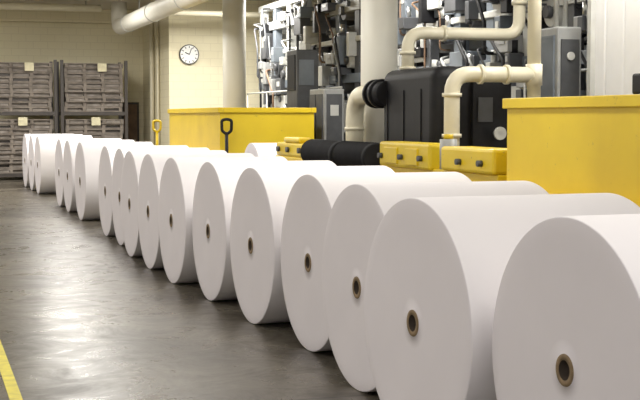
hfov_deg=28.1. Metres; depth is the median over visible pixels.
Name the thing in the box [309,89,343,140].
tall cabinet
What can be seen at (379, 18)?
support column
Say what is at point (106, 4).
ceiling
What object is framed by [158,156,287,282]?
paper roll
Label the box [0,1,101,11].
conduit
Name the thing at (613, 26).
wall
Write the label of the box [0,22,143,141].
wall
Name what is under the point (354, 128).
duct pipe
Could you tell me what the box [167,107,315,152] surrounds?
barrier
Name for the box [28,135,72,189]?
paper roll
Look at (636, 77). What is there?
control box
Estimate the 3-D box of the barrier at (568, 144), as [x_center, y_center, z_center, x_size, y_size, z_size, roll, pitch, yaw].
[3.099,0.149,9.389,1.980,1.840,4.790,-1,4,-17]
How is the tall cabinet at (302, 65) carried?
on the floor
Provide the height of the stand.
1.380 m
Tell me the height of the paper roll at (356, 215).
1.270 m
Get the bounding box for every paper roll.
[22,134,73,186]
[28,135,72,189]
[34,135,92,193]
[55,138,121,205]
[63,140,134,211]
[75,142,153,219]
[98,145,188,235]
[112,148,208,244]
[121,150,226,256]
[138,153,254,268]
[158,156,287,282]
[192,160,335,300]
[230,166,394,323]
[245,143,276,156]
[281,172,471,351]
[322,181,548,391]
[364,193,639,399]
[492,214,639,399]
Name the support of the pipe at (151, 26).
attached to the wall at (163, 46)
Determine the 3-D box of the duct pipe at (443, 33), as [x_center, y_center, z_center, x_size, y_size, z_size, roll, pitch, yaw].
[1.814,-2.849,16.044,1.720,2.438,0.200,-1,4,-17]
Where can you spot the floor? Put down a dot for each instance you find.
(82, 317)
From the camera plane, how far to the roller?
15.69 m
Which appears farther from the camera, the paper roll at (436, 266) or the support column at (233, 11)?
the support column at (233, 11)
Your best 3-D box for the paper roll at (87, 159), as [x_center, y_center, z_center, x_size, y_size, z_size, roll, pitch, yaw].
[-3.348,-0.318,20.997,1.176,1.270,1.270,-1,4,-18]
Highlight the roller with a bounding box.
[300,139,381,165]
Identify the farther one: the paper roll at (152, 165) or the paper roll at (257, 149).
the paper roll at (257, 149)
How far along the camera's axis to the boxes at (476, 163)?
12.89 m
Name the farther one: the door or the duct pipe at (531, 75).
the door
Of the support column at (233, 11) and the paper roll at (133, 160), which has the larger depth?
the support column at (233, 11)
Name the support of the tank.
on the floor
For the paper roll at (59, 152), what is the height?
1.270 m
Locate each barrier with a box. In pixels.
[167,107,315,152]
[502,94,639,206]
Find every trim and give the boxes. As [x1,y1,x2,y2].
[0,9,135,23]
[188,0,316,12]
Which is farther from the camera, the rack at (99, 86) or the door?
the door
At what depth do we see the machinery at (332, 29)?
27.41 m
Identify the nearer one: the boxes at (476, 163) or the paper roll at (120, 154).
the boxes at (476, 163)
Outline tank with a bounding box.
[362,66,510,147]
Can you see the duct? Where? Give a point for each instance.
(122, 22)
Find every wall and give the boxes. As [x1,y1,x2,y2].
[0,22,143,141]
[143,17,167,145]
[167,15,286,144]
[586,0,639,95]
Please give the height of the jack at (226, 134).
1.661 m
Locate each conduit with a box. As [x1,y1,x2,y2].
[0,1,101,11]
[172,10,296,17]
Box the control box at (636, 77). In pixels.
[632,73,639,93]
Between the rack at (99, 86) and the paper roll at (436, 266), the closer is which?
the paper roll at (436, 266)
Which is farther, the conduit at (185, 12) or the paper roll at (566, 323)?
the conduit at (185, 12)
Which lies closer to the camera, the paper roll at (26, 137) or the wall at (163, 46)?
the paper roll at (26, 137)
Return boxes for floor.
[0,177,379,399]
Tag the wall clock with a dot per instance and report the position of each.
(188, 54)
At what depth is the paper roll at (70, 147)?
22.46 m
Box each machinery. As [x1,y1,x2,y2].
[247,0,423,140]
[397,0,587,97]
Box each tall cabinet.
[287,49,317,107]
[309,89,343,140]
[541,0,580,96]
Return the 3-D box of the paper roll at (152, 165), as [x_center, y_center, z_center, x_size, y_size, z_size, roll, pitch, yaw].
[-1.345,0.114,14.325,1.176,1.270,1.270,-1,4,-18]
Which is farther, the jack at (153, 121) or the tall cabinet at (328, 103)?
the jack at (153, 121)
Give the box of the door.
[122,102,138,141]
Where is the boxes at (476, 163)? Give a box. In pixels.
[377,134,506,181]
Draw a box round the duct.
[111,0,207,34]
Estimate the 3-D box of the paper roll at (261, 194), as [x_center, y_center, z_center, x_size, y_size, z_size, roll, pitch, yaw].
[-0.012,0.357,10.580,1.176,1.270,1.270,-1,4,-19]
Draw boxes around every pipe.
[149,21,159,145]
[345,85,364,141]
[400,0,526,69]
[442,0,541,145]
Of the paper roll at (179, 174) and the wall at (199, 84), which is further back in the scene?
the wall at (199, 84)
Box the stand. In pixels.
[276,137,310,160]
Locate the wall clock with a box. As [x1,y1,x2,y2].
[179,44,198,64]
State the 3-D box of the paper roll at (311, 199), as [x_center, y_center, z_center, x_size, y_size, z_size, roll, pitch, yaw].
[0.464,0.436,9.364,1.176,1.270,1.270,-1,4,-20]
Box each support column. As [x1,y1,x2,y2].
[222,0,245,107]
[361,0,397,142]
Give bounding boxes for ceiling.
[0,0,335,9]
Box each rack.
[0,60,57,176]
[57,60,127,139]
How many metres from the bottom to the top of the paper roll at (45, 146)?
1.270 m
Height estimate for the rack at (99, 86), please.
3.200 m
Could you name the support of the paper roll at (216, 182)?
on the floor
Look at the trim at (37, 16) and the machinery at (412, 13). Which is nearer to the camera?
the machinery at (412, 13)
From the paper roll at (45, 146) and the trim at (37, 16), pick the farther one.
the trim at (37, 16)
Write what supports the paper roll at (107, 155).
on the floor
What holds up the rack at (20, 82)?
on the floor
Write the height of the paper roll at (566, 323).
1.270 m
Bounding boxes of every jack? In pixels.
[152,120,161,145]
[220,118,232,152]
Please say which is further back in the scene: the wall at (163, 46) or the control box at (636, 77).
the wall at (163, 46)
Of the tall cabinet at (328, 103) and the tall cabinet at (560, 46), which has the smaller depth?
the tall cabinet at (560, 46)
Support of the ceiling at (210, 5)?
attached to the wall at (199, 84)

